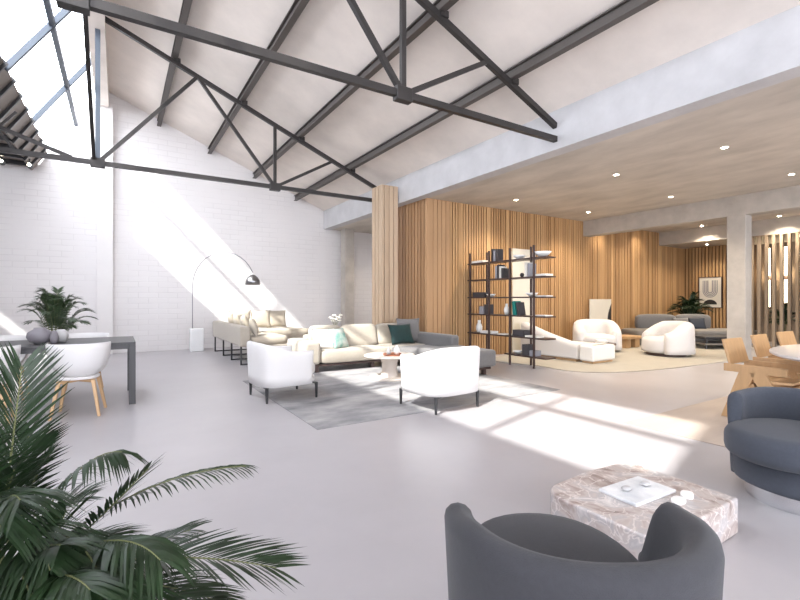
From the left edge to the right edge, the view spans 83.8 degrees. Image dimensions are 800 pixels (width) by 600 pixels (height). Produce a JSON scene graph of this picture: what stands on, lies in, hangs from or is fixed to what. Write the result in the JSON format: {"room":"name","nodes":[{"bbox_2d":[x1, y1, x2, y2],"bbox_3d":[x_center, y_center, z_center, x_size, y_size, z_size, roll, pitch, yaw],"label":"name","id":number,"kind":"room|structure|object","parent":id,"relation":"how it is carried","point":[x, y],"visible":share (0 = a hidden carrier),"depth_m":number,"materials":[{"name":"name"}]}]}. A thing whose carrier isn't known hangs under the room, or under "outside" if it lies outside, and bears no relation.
{"room":"store","nodes":[
{"label":"store","id":0,"kind":"room"},
{"bbox_2d":[0,55,46,169],"bbox_3d":[-4.235,-3.021,0.990,3.500,0.443,18.600,0,0,-32],"label":"ceiling","id":1,"kind":"structure","parent":0,"point":[12,93],"depth_m":7.45,"materials":[{"name":"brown metal"}]},
{"bbox_2d":[0,76,15,97],"bbox_3d":[-6.612,-3.000,5.911,2.340,0.521,0.040,0,0,-32],"label":"trim","id":2,"kind":"structure","parent":1,"relation":"attached to","point":[9,85],"depth_m":6.47,"materials":[{"name":"black metal"}]},
{"bbox_2d":[0,92,22,120],"bbox_3d":[-6.917,-3.000,6.393,2.340,0.521,0.040,0,0,-32],"label":"trim","id":3,"kind":"structure","parent":1,"relation":"attached to","point":[5,112],"depth_m":6.93,"materials":[{"name":"black metal"}]},
{"bbox_2d":[0,105,28,133],"bbox_3d":[-7.222,-3.000,6.875,2.340,0.521,0.040,0,0,-32],"label":"trim","id":4,"kind":"structure","parent":1,"relation":"attached to","point":[26,110],"depth_m":7.41,"materials":[{"name":"black metal"}]},
{"bbox_2d":[0,117,34,143],"bbox_3d":[-7.526,-3.000,7.356,2.340,0.521,0.040,0,0,-32],"label":"trim","id":5,"kind":"structure","parent":1,"relation":"attached to","point":[32,121],"depth_m":7.87,"materials":[{"name":"black metal"}]},
{"bbox_2d":[0,128,39,149],"bbox_3d":[-7.831,-3.000,7.838,2.340,0.521,0.040,0,0,-32],"label":"trim","id":6,"kind":"structure","parent":1,"relation":"attached to","point":[37,131],"depth_m":8.34,"materials":[{"name":"black metal"}]},
{"bbox_2d":[0,137,43,160],"bbox_3d":[-8.136,-3.000,8.320,2.340,0.521,0.040,0,0,-32],"label":"trim","id":7,"kind":"structure","parent":1,"relation":"attached to","point":[35,147],"depth_m":8.75,"materials":[{"name":"black metal"}]},
{"bbox_2d":[0,148,46,165],"bbox_3d":[-8.440,-3.000,8.802,2.340,0.521,0.040,0,0,-32],"label":"trim","id":8,"kind":"structure","parent":1,"relation":"attached to","point":[8,161],"depth_m":9.16,"materials":[{"name":"black metal"}]},
{"bbox_2d":[43,359,58,381],"bbox_3d":[-5.369,1.080,6.957,0.320,0.340,0.320,0,0,-32],"label":"pot","id":9,"kind":"object","parent":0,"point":[48,365],"depth_m":6.82,"materials":[{"name":"white ceramic"}]},
{"bbox_2d":[0,92,371,357],"bbox_3d":[-1.580,-1.843,13.820,22.300,6.185,0.250,0,0,-32],"label":"wall","id":10,"kind":"structure","parent":0,"point":[165,226],"depth_m":11.00,"materials":[{"name":"brick"}]},
{"bbox_2d":[88,0,108,106],"bbox_3d":[-1.857,-4.682,2.375,0.240,0.545,18.800,0,0,-32],"label":"trim","id":11,"kind":"structure","parent":10,"relation":"attached to","point":[95,20],"depth_m":7.98,"materials":[{"name":"paint"}]},
{"bbox_2d":[97,104,112,353],"bbox_3d":[-6.785,-1.625,10.263,0.300,5.750,0.200,0,0,-32],"label":"column","id":12,"kind":"structure","parent":10,"relation":"attached to","point":[104,176],"depth_m":10.18,"materials":[{"name":"white paint"}]},
{"bbox_2d":[0,341,799,599],"bbox_3d":[3.430,1.310,5.896,22.300,0.120,19.100,0,0,-32],"label":"floor","id":13,"kind":"structure","parent":0,"point":[364,504],"depth_m":3.45,"materials":[{"name":"concrete"}]},
{"bbox_2d":[0,345,20,423],"bbox_3d":[-4.195,0.857,4.482,0.590,0.786,0.543,0,0,-36],"label":"shell chair","id":14,"kind":"object","parent":13,"relation":"on","point":[17,348],"visible":0.19,"depth_m":4.48,"materials":[{"name":"white plastic"}]},
{"bbox_2d":[0,335,29,399],"bbox_3d":[-5.013,0.857,5.645,0.590,0.786,0.543,0,0,-32],"label":"shell chair","id":15,"kind":"object","parent":13,"relation":"on","point":[23,357],"visible":0.16,"depth_m":5.85,"materials":[{"name":"white plastic"}]},
{"bbox_2d":[16,286,95,381],"bbox_3d":[-5.326,0.515,6.958,1.049,1.470,1.060,0,0,-32],"label":"potted palm","id":16,"kind":"object","parent":13,"relation":"on","point":[55,311],"visible":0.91,"depth_m":6.86,"materials":[{"name":"green plant"}]},
{"bbox_2d":[0,336,135,404],"bbox_3d":[-4.619,0.877,5.060,2.760,0.746,1.030,0,0,-32],"label":"dining table","id":17,"kind":"object","parent":13,"relation":"on","point":[124,342],"visible":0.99,"depth_m":5.34,"materials":[{"name":"grey"}]},
{"bbox_2d":[26,327,50,343],"bbox_3d":[-4.143,0.411,5.130,0.250,0.185,0.250,0,0,-32],"label":"vase","id":18,"kind":"object","parent":17,"relation":"on","point":[40,335],"visible":0.92,"depth_m":5.05,"materials":[{"name":"grey ceramic"}]},
{"bbox_2d":[49,331,58,343],"bbox_3d":[-3.976,0.429,5.129,0.090,0.150,0.090,0,0,-32],"label":"vase","id":19,"kind":"object","parent":17,"relation":"on","point":[54,337],"visible":0.97,"depth_m":5.10,"materials":[{"name":"grey ceramic"}]},
{"bbox_2d":[56,329,68,342],"bbox_3d":[-4.020,0.426,5.291,0.150,0.155,0.150,0,0,-32],"label":"vase","id":20,"kind":"object","parent":17,"relation":"on","point":[63,334],"visible":0.81,"depth_m":5.26,"materials":[{"name":"grey ceramic"}]},
{"bbox_2d":[45,341,110,420],"bbox_3d":[-3.527,0.857,4.904,0.590,0.786,0.543,0,0,-25],"label":"shell chair","id":21,"kind":"object","parent":13,"relation":"on","point":[87,360],"visible":0.91,"depth_m":4.75,"materials":[{"name":"white plastic"}]},
{"bbox_2d":[66,333,108,389],"bbox_3d":[-4.319,0.857,6.083,0.590,0.786,0.543,0,0,-32],"label":"shell chair","id":22,"kind":"object","parent":13,"relation":"on","point":[71,335],"visible":0.04,"depth_m":6.31,"materials":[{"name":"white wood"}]},
{"bbox_2d":[0,341,307,599],"bbox_3d":[-0.918,0.685,1.275,1.278,1.130,0.741,0,0,35],"label":"palm","id":23,"kind":"object","parent":13,"relation":"on","point":[78,563],"visible":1,"depth_m":1.16,"materials":[{"name":"green plant"}]},
{"bbox_2d":[189,252,259,351],"bbox_3d":[-4.288,0.035,10.900,1.717,2.430,0.355,0,0,-2],"label":"arc floor lamp","id":24,"kind":"object","parent":13,"relation":"on","point":[196,335],"visible":1,"depth_m":10.81,"materials":[{"name":"white stone"}]},
{"bbox_2d":[213,321,307,364],"bbox_3d":[-2.894,0.880,10.238,2.150,0.740,2.900,0,0,-32],"label":"sofa","id":25,"kind":"object","parent":13,"relation":"on","point":[239,335],"visible":0.79,"depth_m":9.25,"materials":[{"name":"beige fabric"}]},
{"bbox_2d":[229,310,249,319],"bbox_3d":[-3.948,0.480,11.015,0.500,0.444,0.201,0,0,-26],"label":"throw pillow","id":26,"kind":"object","parent":25,"relation":"on","point":[247,313],"visible":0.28,"depth_m":11.04,"materials":[{"name":"beige fabric"}]},
{"bbox_2d":[240,314,250,333],"bbox_3d":[-3.284,0.510,9.459,0.193,0.423,0.460,0,0,-30],"label":"throw pillow","id":27,"kind":"object","parent":25,"relation":"on","point":[244,321],"visible":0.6,"depth_m":9.29,"materials":[{"name":"beige fabric"}]},
{"bbox_2d":[249,317,258,336],"bbox_3d":[-2.909,0.530,8.868,0.186,0.380,0.420,0,0,-17],"label":"throw pillow","id":28,"kind":"object","parent":25,"relation":"on","point":[253,326],"visible":0.98,"depth_m":8.70,"materials":[{"name":"beige fabric"}]},
{"bbox_2d":[250,310,270,327],"bbox_3d":[-3.525,0.480,11.282,0.500,0.444,0.201,0,0,-26],"label":"throw pillow","id":29,"kind":"object","parent":25,"relation":"on","point":[262,318],"visible":0.83,"depth_m":11.23,"materials":[{"name":"beige fabric"}]},
{"bbox_2d":[250,332,286,344],"bbox_3d":[-2.923,0.800,9.356,0.760,0.190,1.400,0,0,-32],"label":"seat cushion","id":30,"kind":"object","parent":25,"relation":"on","point":[268,338],"depth_m":8.83,"materials":[{"name":"beige fabric"}]},
{"bbox_2d":[266,310,285,327],"bbox_3d":[-3.187,0.480,11.496,0.500,0.444,0.201,0,0,-26],"label":"throw pillow","id":31,"kind":"object","parent":25,"relation":"on","point":[277,318],"visible":0.94,"depth_m":11.44,"materials":[{"name":"beige fabric"}]},
{"bbox_2d":[258,327,307,335],"bbox_3d":[-3.011,0.800,11.312,1.200,0.190,0.920,0,0,-32],"label":"seat cushion","id":32,"kind":"object","parent":25,"relation":"on","point":[288,331],"depth_m":11.04,"materials":[{"name":"beige fabric"}]},
{"bbox_2d":[341,228,353,325],"bbox_3d":[-1.563,-0.425,13.268,0.300,3.350,0.300,0,0,-32],"label":"column","id":33,"kind":"structure","parent":13,"relation":"on","point":[347,235],"depth_m":13.15,"materials":[{"name":"concrete"}]},
{"bbox_2d":[372,184,397,324],"bbox_3d":[-0.331,-0.600,9.729,0.400,3.700,0.440,0,0,-32],"label":"column","id":34,"kind":"structure","parent":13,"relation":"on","point":[384,197],"depth_m":9.56,"materials":[{"name":"brown wood"}]},
{"bbox_2d":[287,323,495,373],"bbox_3d":[-0.245,0.859,7.872,2.700,0.782,2.710,0,0,-32],"label":"sectional sofa","id":35,"kind":"object","parent":13,"relation":"on","point":[362,339],"visible":0.61,"depth_m":8.19,"materials":[{"name":"beige fabric"}]},
{"bbox_2d":[312,329,333,348],"bbox_3d":[-1.382,0.700,8.023,0.400,0.357,0.189,0,0,-12],"label":"throw pillow","id":36,"kind":"object","parent":35,"relation":"on","point":[323,337],"visible":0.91,"depth_m":7.97,"materials":[{"name":"white fabric"}]},
{"bbox_2d":[308,325,339,339],"bbox_3d":[-1.399,0.690,8.332,0.620,0.444,0.256,0,0,-32],"label":"cushion","id":37,"kind":"object","parent":35,"relation":"on","point":[319,327],"depth_m":8.23,"materials":[{"name":"beige fabric"}]},
{"bbox_2d":[328,328,348,348],"bbox_3d":[-1.117,0.700,8.167,0.200,0.365,0.420,0,0,33],"label":"throw pillow","id":38,"kind":"object","parent":35,"relation":"on","point":[338,336],"visible":1,"depth_m":8.08,"materials":[{"name":"white fabric"}]},
{"bbox_2d":[320,345,386,362],"bbox_3d":[-0.967,0.990,8.321,1.360,0.240,0.740,0,0,-32],"label":"seat cushion","id":39,"kind":"object","parent":35,"relation":"on","point":[353,353],"depth_m":7.98,"materials":[{"name":"beige fabric"}]},
{"bbox_2d":[340,324,376,345],"bbox_3d":[-0.808,0.690,8.706,0.760,0.444,0.256,0,0,-32],"label":"cushion","id":40,"kind":"object","parent":35,"relation":"on","point":[356,334],"depth_m":8.63,"materials":[{"name":"beige fabric"}]},
{"bbox_2d":[375,323,396,343],"bbox_3d":[-0.216,0.690,9.080,0.620,0.444,0.256,0,0,-32],"label":"cushion","id":41,"kind":"object","parent":35,"relation":"on","point":[383,336],"depth_m":8.91,"materials":[{"name":"beige fabric"}]},
{"bbox_2d":[375,342,424,348],"bbox_3d":[0.048,0.990,8.963,1.040,0.240,0.740,0,0,-32],"label":"seat cushion","id":42,"kind":"object","parent":35,"relation":"on","point":[386,344],"depth_m":8.78,"materials":[{"name":"beige fabric"}]},
{"bbox_2d":[387,324,413,344],"bbox_3d":[0.024,0.670,8.794,0.560,0.389,0.212,0,0,-36],"label":"throw pillow","id":43,"kind":"object","parent":35,"relation":"on","point":[400,334],"visible":1,"depth_m":8.71,"materials":[{"name":"teal fabric"}]},
{"bbox_2d":[396,318,418,340],"bbox_3d":[0.175,0.610,9.079,0.500,0.481,0.196,0,0,-14],"label":"throw pillow","id":44,"kind":"object","parent":35,"relation":"on","point":[414,323],"visible":0.51,"depth_m":9.05,"materials":[{"name":"grey fabric"}]},
{"bbox_2d":[391,345,437,359],"bbox_3d":[0.375,0.990,8.294,0.880,0.240,0.760,0,0,-32],"label":"seat cushion","id":45,"kind":"object","parent":35,"relation":"on","point":[403,348],"depth_m":8.19,"materials":[{"name":"white fabric"}]},
{"bbox_2d":[243,366,559,429],"bbox_3d":[-0.097,1.247,6.535,3.580,0.006,3.050,0,0,-32],"label":"area rug","id":46,"kind":"object","parent":13,"relation":"on","point":[344,397],"visible":0.8,"depth_m":5.63,"materials":[{"name":"grey carpet"}]},
{"bbox_2d":[247,341,317,403],"bbox_3d":[-1.530,0.883,5.775,0.795,0.720,0.840,0,0,-35],"label":"armchair","id":47,"kind":"object","parent":46,"relation":"on","point":[268,366],"visible":1,"depth_m":5.41,"materials":[{"name":"white fabric"}]},
{"bbox_2d":[364,352,414,381],"bbox_3d":[-0.167,1.056,7.112,0.820,0.375,0.820,0,0,-32],"label":"pedestal table","id":48,"kind":"object","parent":46,"relation":"on","point":[389,373],"visible":0.77,"depth_m":6.99,"materials":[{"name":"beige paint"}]},
{"bbox_2d":[399,346,479,414],"bbox_3d":[0.468,0.883,5.268,0.840,0.720,0.795,0,0,-36],"label":"armchair","id":49,"kind":"object","parent":46,"relation":"on","point":[444,372],"visible":1,"depth_m":4.92,"materials":[{"name":"white fabric"}]},
{"bbox_2d":[467,245,555,368],"bbox_3d":[2.136,0.115,8.857,0.310,2.270,2.090,0,0,-32],"label":"open bookshelf","id":50,"kind":"object","parent":13,"relation":"on","point":[530,258],"visible":0.95,"depth_m":8.61,"materials":[{"name":"brown metal"}]},
{"bbox_2d":[473,292,487,296],"bbox_3d":[1.733,-0.114,9.496,0.180,0.100,0.360,0,0,-32],"label":"storage box","id":51,"kind":"object","parent":50,"relation":"on","point":[475,294],"visible":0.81,"depth_m":9.39,"materials":[{"name":"grey"}]},
{"bbox_2d":[484,304,493,313],"bbox_3d":[1.856,0.192,9.302,0.170,0.200,0.100,0,0,-32],"label":"book","id":52,"kind":"object","parent":50,"relation":"on","point":[485,305],"visible":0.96,"depth_m":9.27,"materials":[{"name":"grey paper"}]},
{"bbox_2d":[496,249,502,260],"bbox_3d":[2.017,-0.908,9.048,0.170,0.250,0.050,0,0,-32],"label":"book","id":53,"kind":"object","parent":50,"relation":"on","point":[499,252],"visible":0.76,"depth_m":9.02,"materials":[{"name":"grey paper"}]},
{"bbox_2d":[501,268,508,277],"bbox_3d":[2.102,-0.533,8.913,0.170,0.200,0.045,0,0,-32],"label":"book","id":54,"kind":"object","parent":50,"relation":"on","point":[504,271],"visible":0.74,"depth_m":8.88,"materials":[{"name":"grey paper"}]},
{"bbox_2d":[516,302,525,314],"bbox_3d":[2.320,0.168,8.568,0.170,0.256,0.102,0,0,-32],"label":"book","id":55,"kind":"object","parent":50,"relation":"on","point":[520,307],"visible":0.86,"depth_m":8.53,"materials":[{"name":"grey paper"}]},
{"bbox_2d":[513,329,529,336],"bbox_3d":[2.327,0.631,8.558,0.180,0.120,0.280,0,0,-32],"label":"storage box","id":56,"kind":"object","parent":50,"relation":"on","point":[516,332],"visible":0.89,"depth_m":8.48,"materials":[{"name":"grey"}]},
{"bbox_2d":[522,344,532,355],"bbox_3d":[2.423,0.936,8.406,0.180,0.200,0.160,0,0,-32],"label":"storage box","id":57,"kind":"object","parent":50,"relation":"on","point":[526,348],"visible":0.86,"depth_m":8.35,"materials":[{"name":"grey"}]},
{"bbox_2d":[528,263,535,276],"bbox_3d":[2.466,-0.558,8.338,0.170,0.250,0.060,0,0,-32],"label":"book","id":58,"kind":"object","parent":50,"relation":"on","point":[530,265],"visible":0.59,"depth_m":8.29,"materials":[{"name":"grey paper"}]},
{"bbox_2d":[511,248,535,351],"bbox_3d":[2.951,0.025,10.592,0.830,2.450,0.070,0,0,-32],"label":"panel","id":59,"kind":"object","parent":13,"relation":"on","point":[520,287],"visible":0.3,"depth_m":10.46,"materials":[{"name":"beige fabric"}]},
{"bbox_2d":[444,502,724,599],"bbox_3d":[0.486,0.915,1.334,0.711,0.670,0.792,0,0,0],"label":"armchair","id":60,"kind":"object","parent":13,"relation":"on","point":[517,556],"visible":1,"depth_m":1.06,"materials":[{"name":"fabric"}]},
{"bbox_2d":[481,513,638,562],"bbox_3d":[0.486,0.880,1.399,0.560,0.200,0.660,0,0,0],"label":"seat cushion","id":61,"kind":"object","parent":60,"relation":"on","point":[548,534],"depth_m":1.48,"materials":[{"name":"fabric"}]},
{"bbox_2d":[589,299,610,319],"bbox_3d":[5.423,0.615,12.063,0.920,1.270,0.044,0,0,-32],"label":"canvas","id":62,"kind":"object","parent":13,"relation":"on","point":[598,308],"visible":0.49,"depth_m":12.03,"materials":[{"name":"beige fabric"}]},
{"bbox_2d":[496,345,726,372],"bbox_3d":[5.653,1.243,10.306,7.650,0.014,3.150,0,0,-32],"label":"area rug","id":63,"kind":"object","parent":13,"relation":"on","point":[633,359],"visible":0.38,"depth_m":8.96,"materials":[{"name":"beige carpet"}]},
{"bbox_2d":[521,322,598,361],"bbox_3d":[3.452,0.866,9.707,0.870,0.740,1.480,0,0,-32],"label":"chaise","id":64,"kind":"object","parent":63,"relation":"on","point":[561,348],"visible":0.71,"depth_m":9.30,"materials":[{"name":"white fabric"}]},
{"bbox_2d":[572,319,621,349],"bbox_3d":[4.792,0.856,10.884,1.114,0.760,1.025,0,0,10],"label":"armchair","id":65,"kind":"object","parent":63,"relation":"on","point":[584,330],"visible":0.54,"depth_m":10.77,"materials":[{"name":"white fabric"}]},
{"bbox_2d":[580,343,614,363],"bbox_3d":[3.941,1.062,8.905,0.740,0.349,0.320,0,0,-32],"label":"block","id":66,"kind":"object","parent":63,"relation":"on","point":[601,352],"visible":1,"depth_m":8.73,"materials":[{"name":"white ceramic"}]},
{"bbox_2d":[622,334,641,347],"bbox_3d":[5.944,1.086,11.744,0.700,0.300,0.500,0,0,-32],"label":"wood table","id":67,"kind":"object","parent":63,"relation":"on","point":[628,341],"visible":0.63,"depth_m":11.51,"materials":[{"name":"brown wood"}]},
{"bbox_2d":[641,321,695,356],"bbox_3d":[6.025,0.856,10.066,1.025,0.760,1.114,0,0,-4],"label":"armchair","id":68,"kind":"object","parent":63,"relation":"on","point":[664,338],"visible":1,"depth_m":9.68,"materials":[{"name":"white fabric"}]},
{"bbox_2d":[621,314,756,344],"bbox_3d":[8.069,0.811,12.530,3.400,0.810,1.075,0,0,0],"label":"sofa","id":69,"kind":"object","parent":63,"relation":"on","point":[642,322],"visible":0.42,"depth_m":12.77,"materials":[{"name":"grey fabric"}]},
{"bbox_2d":[621,328,647,335],"bbox_3d":[7.043,0.916,12.467,1.350,0.220,0.950,0,0,0],"label":"seat cushion","id":70,"kind":"object","parent":69,"relation":"on","point":[627,331],"depth_m":12.33,"materials":[{"name":"grey fabric"}]},
{"bbox_2d":[688,318,706,328],"bbox_3d":[8.424,0.670,12.637,0.440,0.324,0.185,0,0,11],"label":"throw pillow","id":71,"kind":"object","parent":69,"relation":"on","point":[699,323],"visible":0.84,"depth_m":12.59,"materials":[{"name":"grey fabric"}]},
{"bbox_2d":[695,328,756,334],"bbox_3d":[8.893,0.916,12.467,1.750,0.220,0.950,0,0,0],"label":"seat cushion","id":72,"kind":"object","parent":69,"relation":"on","point":[709,331],"depth_m":12.01,"materials":[{"name":"grey fabric"}]},
{"bbox_2d":[695,335,752,348],"bbox_3d":[8.279,1.080,11.576,1.250,0.310,0.760,0,0,0],"label":"table","id":73,"kind":"object","parent":63,"relation":"on","point":[705,342],"visible":0.3,"depth_m":11.30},
{"bbox_2d":[695,341,752,344],"bbox_3d":[8.279,1.115,11.576,1.250,0.040,0.760,0,0,0],"label":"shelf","id":74,"kind":"object","parent":73,"relation":"attached to","point":[696,342],"depth_m":11.44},
{"bbox_2d":[551,463,737,559],"bbox_3d":[1.306,1.155,2.459,0.836,0.190,0.680,0,0,-32],"label":"marble table","id":75,"kind":"object","parent":13,"relation":"on","point":[579,498],"visible":0.57,"depth_m":2.34,"materials":[{"name":"pink stone"}]},
{"bbox_2d":[599,476,675,506],"bbox_3d":[1.308,1.050,2.460,0.360,0.018,0.220,0,0,-29],"label":"tray","id":76,"kind":"object","parent":75,"relation":"on","point":[639,495],"visible":1,"depth_m":2.43,"materials":[{"name":"stone"}]},
{"bbox_2d":[671,495,685,505],"bbox_3d":[1.452,1.046,2.326,0.072,0.028,0.060,0,0,-32],"label":"dish","id":77,"kind":"object","parent":75,"relation":"on","point":[678,500],"visible":0.97,"depth_m":2.31,"materials":[{"name":"white ceramic"}]},
{"bbox_2d":[680,490,693,499],"bbox_3d":[1.539,1.046,2.393,0.060,0.028,0.072,0,0,35],"label":"dish","id":78,"kind":"object","parent":75,"relation":"on","point":[688,495],"visible":0.95,"depth_m":2.37,"materials":[{"name":"white ceramic"}]},
{"bbox_2d":[624,396,727,446],"bbox_3d":[4.886,1.247,4.107,3.950,0.006,3.520,0,0,-32],"label":"area rug","id":79,"kind":"object","parent":13,"relation":"on","point":[703,422],"visible":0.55,"depth_m":4.53,"materials":[{"name":"beige carpet"}]},
{"bbox_2d":[721,337,799,416],"bbox_3d":[3.829,0.833,4.666,0.516,0.820,0.642,0,0,-31],"label":"chair","id":80,"kind":"object","parent":79,"relation":"on","point":[753,373],"visible":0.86,"depth_m":4.65,"materials":[{"name":"brown wood"}]},
{"bbox_2d":[750,334,799,386],"bbox_3d":[4.549,0.833,5.192,0.516,0.820,0.642,0,0,-33],"label":"chair","id":81,"kind":"object","parent":79,"relation":"on","point":[760,342],"visible":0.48,"depth_m":5.32,"materials":[{"name":"brown wood"}]},
{"bbox_2d":[769,344,799,361],"bbox_3d":[4.526,0.869,4.163,2.440,0.750,1.560,0,0,-32],"label":"oval dining table","id":82,"kind":"object","parent":79,"relation":"on","point":[790,352],"visible":1,"depth_m":4.28,"materials":[{"name":"stone"}]},
{"bbox_2d":[776,331,799,376],"bbox_3d":[5.294,0.833,5.699,0.516,0.820,0.642,0,0,-28],"label":"chair","id":83,"kind":"object","parent":79,"relation":"on","point":[787,337],"visible":0.16,"depth_m":5.92,"materials":[{"name":"brown wood"}]},
{"bbox_2d":[667,291,714,313],"bbox_3d":[8.798,0.492,13.543,1.256,1.515,1.133,0,0,33],"label":"potted palm","id":84,"kind":"object","parent":13,"relation":"on","point":[690,306],"visible":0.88,"depth_m":13.38,"materials":[{"name":"green plant"}]},
{"bbox_2d":[727,214,751,362],"bbox_3d":[6.880,-0.225,9.047,0.300,2.950,0.320,0,0,-32],"label":"column","id":85,"kind":"structure","parent":13,"relation":"on","point":[739,227],"depth_m":8.94,"materials":[{"name":"concrete"}]},
{"bbox_2d":[724,387,799,515],"bbox_3d":[2.493,0.930,2.772,0.883,0.640,0.797,0,0,-17],"label":"armchair","id":86,"kind":"object","parent":13,"relation":"on","point":[762,430],"visible":1,"depth_m":2.73,"materials":[{"name":"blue fabric"}]},
{"bbox_2d":[724,418,799,473],"bbox_3d":[2.429,0.880,2.752,0.740,0.200,0.640,0,0,-17],"label":"seat cushion","id":87,"kind":"object","parent":86,"relation":"on","point":[773,443],"depth_m":2.65,"materials":[{"name":"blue fabric"}]},
{"bbox_2d":[752,231,799,347],"bbox_3d":[9.678,-0.225,11.526,0.100,2.950,1.080,0,0,-32],"label":"screen","id":88,"kind":"object","parent":13,"relation":"on","point":[797,234],"visible":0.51,"depth_m":11.49,"materials":[{"name":"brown wood"}]},
{"bbox_2d":[763,302,794,344],"bbox_3d":[10.589,0.651,12.338,0.891,1.198,0.874,0,0,24],"label":"potted palm","id":89,"kind":"object","parent":13,"relation":"on","point":[785,303],"visible":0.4,"depth_m":12.25,"materials":[{"name":"green plant"}]},
{"bbox_2d":[398,198,449,333],"bbox_3d":[0.469,-0.425,9.865,0.598,3.350,1.265,0,0,-32],"label":"wall","id":90,"kind":"structure","parent":0,"point":[424,224],"depth_m":9.41,"materials":[{"name":"brown wood"}]},
{"bbox_2d":[105,0,799,210],"bbox_3d":[0.430,-3.885,3.792,5.580,2.499,18.850,0,0,-32],"label":"ceiling","id":91,"kind":"structure","parent":0,"point":[327,33],"depth_m":6.68,"materials":[{"name":"paint"}]},
{"bbox_2d":[208,0,309,153],"bbox_3d":[0.034,-3.851,3.689,0.090,0.140,18.600,0,0,-32],"label":"roof beam","id":92,"kind":"structure","parent":91,"relation":"attached to","point":[298,6],"depth_m":7.29,"materials":[{"name":"grey metal"}]},
{"bbox_2d":[253,0,458,178],"bbox_3d":[0.997,-3.381,4.298,0.090,0.140,18.600,0,0,-32],"label":"roof beam","id":93,"kind":"structure","parent":91,"relation":"attached to","point":[425,19],"depth_m":6.65,"materials":[{"name":"grey metal"}]},
{"bbox_2d":[294,0,658,200],"bbox_3d":[1.969,-2.908,4.913,0.090,0.140,18.600,0,0,-32],"label":"roof beam","id":94,"kind":"structure","parent":91,"relation":"attached to","point":[623,10],"depth_m":5.61,"materials":[{"name":"grey metal"}]},
{"bbox_2d":[324,5,799,229],"bbox_3d":[2.810,-2.421,5.445,0.250,0.645,18.600,0,0,-32],"label":"beam","id":95,"kind":"structure","parent":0,"point":[766,53],"depth_m":5.31,"materials":[{"name":"concrete"}]},
{"bbox_2d":[0,16,376,201],"bbox_3d":[-4.540,-3.433,7.541,9.964,2.535,0.100,0,0,-32],"label":"roof truss","id":96,"kind":"object","parent":95,"relation":"attached to","point":[100,162],"visible":0.95,"depth_m":7.91,"materials":[{"name":"metal"}]},
{"bbox_2d":[83,15,95,159],"bbox_3d":[-3.726,-3.425,5.275,0.050,2.304,4.626,0,0,-32],"label":"brace","id":97,"kind":"object","parent":96,"relation":"attached to","point":[85,18],"visible":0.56,"depth_m":6.05,"materials":[{"name":"metal"}]},
{"bbox_2d":[54,0,556,142],"bbox_3d":[-2.029,-3.433,3.568,9.964,2.535,0.100,0,0,-32],"label":"roof truss","id":98,"kind":"object","parent":95,"relation":"attached to","point":[402,94],"visible":1,"depth_m":4.72,"materials":[{"name":"metal"}]},
{"bbox_2d":[157,0,192,126],"bbox_3d":[-0.938,-4.325,3.074,0.090,0.140,18.600,0,0,-32],"label":"roof beam","id":99,"kind":"structure","parent":98,"relation":"on","point":[186,4],"depth_m":7.79,"materials":[{"name":"grey metal"}]},
{"bbox_2d":[333,77,799,233],"bbox_3d":[7.721,-2.180,8.550,11.810,0.160,18.600,0,0,-32],"label":"ceiling","id":100,"kind":"structure","parent":0,"point":[681,157],"depth_m":7.23,"materials":[{"name":"wood"}]},
{"bbox_2d":[450,201,683,354],"bbox_3d":[5.234,-0.425,12.156,9.881,3.350,0.046,0,0,-32],"label":"wall","id":101,"kind":"structure","parent":0,"point":[639,275],"depth_m":11.39,"materials":[{"name":"brown wood"}]},
{"bbox_2d":[583,185,799,236],"bbox_3d":[7.810,-1.900,7.576,0.300,0.400,10.460,0,0,-32],"label":"beam","id":102,"kind":"structure","parent":101,"relation":"attached to","point":[786,198],"depth_m":9.53,"materials":[{"name":"concrete"}]},
{"bbox_2d":[684,245,755,329],"bbox_3d":[10.220,-0.225,14.305,0.835,2.950,1.758,0,0,-32],"label":"wall","id":103,"kind":"structure","parent":0,"point":[701,249],"depth_m":14.11,"materials":[{"name":"brown wood"}]},
{"bbox_2d":[698,276,721,307],"bbox_3d":[9.825,-0.240,14.127,0.032,0.980,0.660,0,0,-32],"label":"framed print","id":104,"kind":"object","parent":103,"relation":"attached to","point":[709,288],"visible":0.98,"depth_m":14.09,"materials":[{"name":"white paper"}]},
{"bbox_2d":[756,241,794,341],"bbox_3d":[14.251,-0.425,8.804,0.300,3.350,12.050,0,0,-32],"label":"wall","id":105,"kind":"structure","parent":0,"point":[785,243],"depth_m":13.28,"materials":[{"name":"beige paint"}]},
{"bbox_2d":[659,215,799,248],"bbox_3d":[12.891,-1.900,8.896,2.700,0.400,13.660,0,0,-32],"label":"beam","id":106,"kind":"structure","parent":105,"relation":"attached to","point":[712,235],"depth_m":12.73,"materials":[{"name":"concrete"}]},
{"bbox_2d":[769,247,771,307],"bbox_3d":[11.104,-0.675,13.434,0.070,1.850,0.140,0,0,-32],"label":"wall light","id":107,"kind":"object","parent":105,"relation":"attached to","point":[770,248],"visible":0.33,"depth_m":13.38,"materials":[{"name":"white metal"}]},
{"bbox_2d":[784,245,786,302],"bbox_3d":[11.329,-0.675,13.079,0.070,1.850,0.140,0,0,-32],"label":"wall light","id":108,"kind":"object","parent":105,"relation":"attached to","point":[785,246],"visible":0.36,"depth_m":13.07,"materials":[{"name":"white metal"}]},
{"bbox_2d":[784,247,786,274],"bbox_3d":[11.308,-1.145,13.065,0.020,0.830,0.090,0,0,-32],"label":"diffuser","id":109,"kind":"object","parent":108,"relation":"attached to","point":[785,248],"depth_m":13.07,"materials":[{"name":"beige glass"}]},
{"bbox_3d":[1.067,-3.819,-3.437,1.370,2.039,5.950,0,0,-32],"label":"ceiling","id":110,"kind":"structure","parent":0,"visible":0},
{"bbox_2d":[5,0,91,125],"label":"window","id":111,"kind":"structure","parent":110,"relation":"attached to","point":[53,21],"depth_m":6.68,"materials":[{"name":"grey metal"}]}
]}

